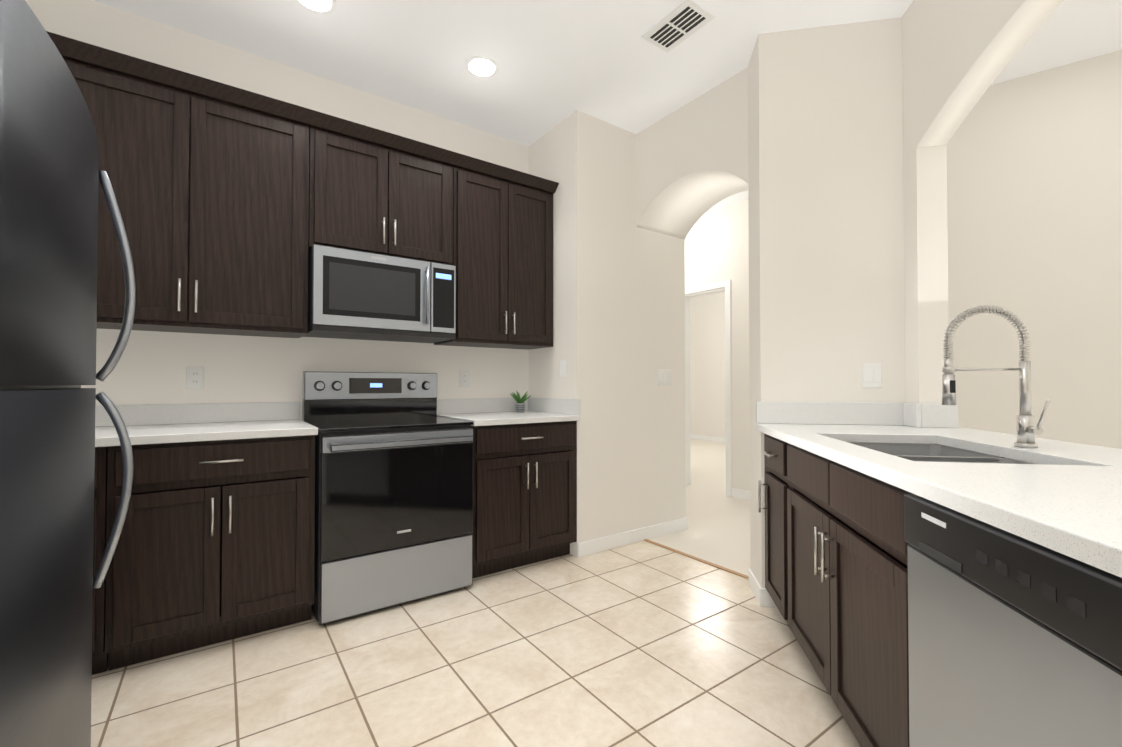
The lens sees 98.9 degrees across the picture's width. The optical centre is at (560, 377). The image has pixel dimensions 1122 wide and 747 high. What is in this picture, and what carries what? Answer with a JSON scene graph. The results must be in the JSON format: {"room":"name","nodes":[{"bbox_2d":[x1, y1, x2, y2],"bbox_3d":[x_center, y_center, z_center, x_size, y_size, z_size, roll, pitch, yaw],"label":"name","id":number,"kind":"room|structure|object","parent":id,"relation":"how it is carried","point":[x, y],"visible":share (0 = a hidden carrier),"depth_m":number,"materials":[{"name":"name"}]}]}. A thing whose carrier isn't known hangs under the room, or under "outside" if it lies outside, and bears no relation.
{"room":"kitchen","nodes":[
{"label":"kitchen","id":0,"kind":"room"},
{"bbox_2d":[25,0,528,421],"bbox_3d":[-1.530,-0.302,2.780,3.070,2.920,0.120,1,-1,-35],"label":"wall","id":1,"kind":"structure","parent":0,"point":[150,367],"depth_m":2.64,"materials":[{"name":"white paint"}]},
{"bbox_2d":[63,58,308,337],"bbox_3d":[-1.775,-0.764,2.302,0.970,1.070,0.384,1,-1,-35],"label":"upper cabinet","id":2,"kind":"object","parent":1,"relation":"attached to","point":[212,197],"visible":0.85,"depth_m":2.20,"materials":[{"name":"brown wood"}]},
{"bbox_2d":[46,31,558,193],"bbox_3d":[-1.329,-1.323,2.616,2.942,0.053,0.397,1,-1,-35],"label":"crown molding","id":3,"kind":"structure","parent":2,"relation":"on","point":[71,49],"depth_m":2.35,"materials":[{"name":"brown wood"}]},
{"bbox_2d":[186,367,203,388],"bbox_3d":[-1.871,0.004,2.455,0.072,0.115,0.007,1,-1,-35],"label":"electrical outlet","id":4,"kind":"object","parent":1,"relation":"attached to","point":[194,377],"visible":1,"depth_m":2.45,"materials":[{"name":"white plastic"}]},
{"bbox_2d":[308,127,452,264],"bbox_3d":[-1.057,-0.981,2.814,0.780,0.620,0.384,1,-1,-35],"label":"upper cabinet","id":5,"kind":"object","parent":1,"relation":"attached to","point":[369,197],"visible":0.94,"depth_m":2.66,"materials":[{"name":"brown wood"}]},
{"bbox_2d":[302,244,455,342],"bbox_3d":[-1.040,-0.450,2.783,0.764,0.436,0.434,1,-1,-35],"label":"over-the-range microwave","id":6,"kind":"object","parent":5,"relation":"attached to","point":[357,295],"visible":0.98,"depth_m":2.61,"materials":[{"name":"grey metal"}]},
{"bbox_2d":[460,371,469,386],"bbox_3d":[-0.664,0.011,3.309,0.072,0.115,0.007,1,-1,-35],"label":"electrical outlet","id":7,"kind":"object","parent":1,"relation":"attached to","point":[464,378],"visible":1,"depth_m":3.31,"materials":[{"name":"white plastic"}]},
{"bbox_2d":[434,167,552,349],"bbox_3d":[-0.433,-0.750,3.252,0.737,1.070,0.384,1,-1,-35],"label":"upper cabinet","id":8,"kind":"object","parent":1,"relation":"attached to","point":[503,246],"visible":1,"depth_m":3.10,"materials":[{"name":"brown wood"}]},
{"bbox_2d":[91,540,860,746],"bbox_3d":[0.766,1.159,0.035,3.670,0.080,7.220,1,-1,-35],"label":"floor","id":9,"kind":"structure","parent":0,"point":[643,643],"depth_m":1.84,"materials":[{"name":"beige tile"}]},
{"bbox_2d":[0,0,135,746],"bbox_3d":[-1.288,0.247,0.848,0.721,1.767,0.800,1,-1,-35],"label":"refrigerator","id":10,"kind":"object","parent":9,"relation":"on","point":[51,175],"visible":1,"depth_m":0.88,"materials":[{"name":"grey metal"}]},
{"bbox_2d":[92,446,108,674],"bbox_3d":[-2.180,0.703,1.850,0.700,0.884,0.618,1,-1,-35],"label":"base cabinet","id":11,"kind":"object","parent":9,"relation":"on","point":[100,660],"visible":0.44,"depth_m":1.81,"materials":[{"name":"brown wood"}]},
{"bbox_2d":[105,435,314,670],"bbox_3d":[-1.591,0.709,2.246,0.710,0.884,0.654,1,-1,-35],"label":"base cabinet","id":12,"kind":"object","parent":9,"relation":"on","point":[216,543],"visible":1,"depth_m":1.99,"materials":[{"name":"brown wood"}]},
{"bbox_2d":[95,402,317,446],"bbox_3d":[-1.716,0.192,1.824,1.420,0.134,1.207,1,-1,-35],"label":"countertop","id":13,"kind":"structure","parent":12,"relation":"on","point":[159,423],"depth_m":2.31,"materials":[{"name":"stone"}]},
{"bbox_2d":[302,371,473,623],"bbox_3d":[-0.951,0.561,2.643,0.760,1.190,0.692,1,-1,-35],"label":"range","id":14,"kind":"object","parent":9,"relation":"on","point":[393,488],"visible":0.98,"depth_m":2.42,"materials":[{"name":"grey"}]},
{"bbox_2d":[471,421,576,578],"bbox_3d":[-0.355,0.721,3.120,0.737,0.884,0.654,1,-1,-35],"label":"base cabinet","id":15,"kind":"object","parent":9,"relation":"on","point":[524,494],"visible":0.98,"depth_m":2.86,"materials":[{"name":"brown wood"}]},
{"bbox_2d":[437,397,580,425],"bbox_3d":[-0.360,0.210,3.130,0.742,0.134,0.642,1,-1,-35],"label":"countertop","id":16,"kind":"structure","parent":15,"relation":"on","point":[487,411],"depth_m":3.22,"materials":[{"name":"stone"}]},
{"bbox_2d":[510,390,529,411],"bbox_3d":[-0.293,0.169,3.417,0.143,0.156,0.154,1,-1,-35],"label":"plant","id":17,"kind":"object","parent":16,"relation":"on","point":[520,405],"visible":1,"depth_m":3.39,"materials":[{"name":"green plant"}]},
{"bbox_2d":[644,539,747,578],"bbox_3d":[0.989,1.157,2.898,0.032,0.007,1.337,1,-1,-35],"label":"trim","id":18,"kind":"structure","parent":9,"relation":"on","point":[701,560],"depth_m":3.05,"materials":[{"name":"brown wood"}]},
{"bbox_2d":[758,433,789,622],"bbox_3d":[1.262,0.708,2.169,0.654,0.884,0.432,0,-1,10],"label":"base cabinet","id":19,"kind":"object","parent":9,"relation":"on","point":[776,480],"visible":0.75,"depth_m":2.17,"materials":[{"name":"brown wood"}]},
{"bbox_2d":[787,442,1008,746],"bbox_3d":[1.145,0.698,1.482,0.653,0.884,0.958,0,-1,10],"label":"base cabinet","id":20,"kind":"object","parent":9,"relation":"on","point":[847,543],"visible":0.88,"depth_m":1.38,"materials":[{"name":"brown wood"}]},
{"bbox_2d":[756,423,1121,577],"bbox_3d":[1.255,0.235,1.371,0.880,0.034,2.021,0,-1,10],"label":"countertop","id":21,"kind":"structure","parent":20,"relation":"on","point":[1063,497],"depth_m":1.02,"materials":[{"name":"stone"}]},
{"bbox_2d":[848,442,1033,463],"bbox_3d":[1.190,0.356,1.555,0.452,0.200,0.732,0,-1,10],"label":"sink","id":22,"kind":"object","parent":21,"relation":"in","point":[927,452],"visible":0.04,"depth_m":1.81,"materials":[{"name":"silver metal"}]},
{"bbox_2d":[942,305,1050,447],"bbox_3d":[1.361,-0.006,1.510,0.261,0.450,0.106,0,-1,10],"label":"faucet","id":23,"kind":"object","parent":21,"relation":"on","point":[1028,430],"visible":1,"depth_m":1.52,"materials":[{"name":"silver metal"}]},
{"bbox_2d":[904,494,1121,746],"bbox_3d":[1.005,0.690,0.709,0.612,0.878,0.600,0,-1,10],"label":"dishwasher","id":24,"kind":"object","parent":9,"relation":"on","point":[1014,640],"visible":0.96,"depth_m":0.77,"materials":[{"name":"grey metal"}]},
{"bbox_2d":[92,0,1121,213],"bbox_3d":[1.873,-1.804,3.361,9.270,0.100,11.300,1,-1,-35],"label":"ceiling","id":25,"kind":"structure","parent":0,"point":[557,61],"depth_m":2.55,"materials":[{"name":"white paint"}]},
{"bbox_2d":[295,0,336,14],"bbox_3d":[-1.152,-1.767,2.239,0.190,0.005,0.190,1,-1,-35],"label":"recessed light","id":26,"kind":"object","parent":25,"relation":"in","point":[323,7],"visible":1,"depth_m":2.28,"materials":[{"name":"white"}]},
{"bbox_2d":[465,56,498,77],"bbox_3d":[-0.449,-1.760,2.724,0.190,0.005,0.190,1,-1,-35],"label":"recessed light","id":27,"kind":"object","parent":25,"relation":"in","point":[481,66],"visible":1,"depth_m":2.71,"materials":[{"name":"white"}]},
{"bbox_2d":[641,0,714,52],"bbox_3d":[0.586,-1.762,2.418,0.200,0.009,0.310,1,-1,-35],"label":"ceiling vent","id":28,"kind":"object","parent":25,"relation":"in","point":[681,23],"visible":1,"depth_m":2.40,"materials":[{"name":"white plastic"}]},
{"bbox_2d":[529,110,685,556],"bbox_3d":[-0.135,-0.279,4.380,1.055,2.920,2.320,1,-1,-35],"label":"wall","id":29,"kind":"structure","parent":0,"point":[618,308],"depth_m":3.31,"materials":[{"name":"white paint"}]},
{"bbox_2d":[560,360,565,376],"bbox_3d":[0.013,-0.060,3.246,0.008,0.115,0.072,1,-1,-35],"label":"light switch","id":30,"kind":"object","parent":29,"relation":"attached to","point":[562,368],"visible":1,"depth_m":3.24,"materials":[{"name":"white plastic"}]},
{"bbox_2d":[578,517,687,556],"bbox_3d":[0.545,1.123,3.411,1.065,0.090,0.012,1,-1,-35],"label":"baseboard","id":31,"kind":"structure","parent":29,"relation":"attached to","point":[589,547],"depth_m":3.36,"materials":[{"name":"white wood"}]},
{"bbox_2d":[657,369,671,385],"bbox_3d":[0.776,0.000,3.594,0.155,0.122,0.008,1,-1,-35],"label":"light switch","id":32,"kind":"object","parent":29,"relation":"attached to","point":[664,377],"visible":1,"depth_m":3.59,"materials":[{"name":"white plastic"}]},
{"bbox_2d":[636,67,747,238],"bbox_3d":[1.013,-1.420,3.237,0.520,0.670,0.898,1,-1,-35],"label":"wall","id":33,"kind":"structure","parent":0,"point":[691,162],"depth_m":3.15,"materials":[{"name":"white paint"}]},
{"bbox_2d":[648,439,749,575],"bbox_3d":[3.370,1.222,4.377,5.600,0.080,11.300,1,-1,-35],"label":"floor carpet","id":34,"kind":"object","parent":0,"point":[717,531],"depth_m":4.00,"materials":[{"name":"beige carpet"}]},
{"bbox_2d":[690,292,724,437],"bbox_3d":[3.837,-0.221,8.343,0.120,2.920,5.200,1,-1,-35],"label":"wall","id":35,"kind":"structure","parent":0,"point":[707,365],"depth_m":9.51,"materials":[{"name":"white paint"}]},
{"bbox_2d":[690,434,725,442],"bbox_3d":[3.782,1.193,8.284,0.012,0.090,4.980,1,-1,-35],"label":"baseboard","id":36,"kind":"structure","parent":35,"relation":"attached to","point":[707,438],"depth_m":9.51,"materials":[{"name":"white wood"}]},
{"bbox_2d":[685,199,749,490],"bbox_3d":[1.435,-0.273,4.787,0.690,2.920,3.470,1,-1,-35],"label":"wall","id":37,"kind":"structure","parent":0,"point":[716,246],"depth_m":4.77,"materials":[{"name":"white paint"}]},
{"bbox_2d":[685,280,731,496],"bbox_3d":[1.546,0.110,5.105,0.136,2.165,0.694,1,-1,-35],"label":"door frame","id":38,"kind":"structure","parent":37,"relation":"attached to","point":[726,284],"depth_m":4.85,"materials":[{"name":"white wood"}]},
{"bbox_2d":[732,488,749,500],"bbox_3d":[1.961,1.137,4.401,0.012,0.090,0.906,1,-1,-35],"label":"baseboard","id":39,"kind":"structure","parent":37,"relation":"attached to","point":[741,494],"depth_m":4.68,"materials":[{"name":"white wood"}]},
{"bbox_2d":[748,17,905,587],"bbox_3d":[1.412,-0.306,2.498,0.705,2.920,0.744,1,-1,-35],"label":"wall","id":40,"kind":"structure","parent":0,"point":[826,224],"depth_m":2.40,"materials":[{"name":"white paint"}]},
{"bbox_2d":[748,568,776,607],"bbox_3d":[1.075,1.110,2.541,0.102,0.090,0.273,0,-1,10],"label":"baseboard","id":41,"kind":"structure","parent":40,"relation":"attached to","point":[763,597],"depth_m":2.43,"materials":[{"name":"white wood"}]},
{"bbox_2d":[756,402,957,427],"bbox_3d":[1.394,0.176,2.305,0.840,0.109,0.133,0,-1,10],"label":"backsplash","id":42,"kind":"structure","parent":40,"relation":"attached to","point":[905,414],"depth_m":2.34,"materials":[{"name":"stone"}]},
{"bbox_2d":[862,364,881,387],"bbox_3d":[1.523,-0.008,2.351,0.085,0.118,0.008,0,-1,10],"label":"light switch","id":43,"kind":"object","parent":40,"relation":"attached to","point":[871,375],"visible":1,"depth_m":2.35,"materials":[{"name":"white plastic"}]},
{"bbox_2d":[902,0,1063,403],"bbox_3d":[1.563,-0.323,1.326,0.125,2.920,2.024,0,-1,10],"label":"wall","id":44,"kind":"structure","parent":0,"point":[958,56],"depth_m":2.20,"materials":[{"name":"white paint"}]},
{"bbox_2d":[946,50,1121,448],"bbox_3d":[4.436,-0.318,1.631,5.502,2.920,0.120,-1,-1,35],"label":"wall","id":45,"kind":"structure","parent":0,"point":[1034,196],"depth_m":2.75,"materials":[{"name":"white paint"}]}
]}

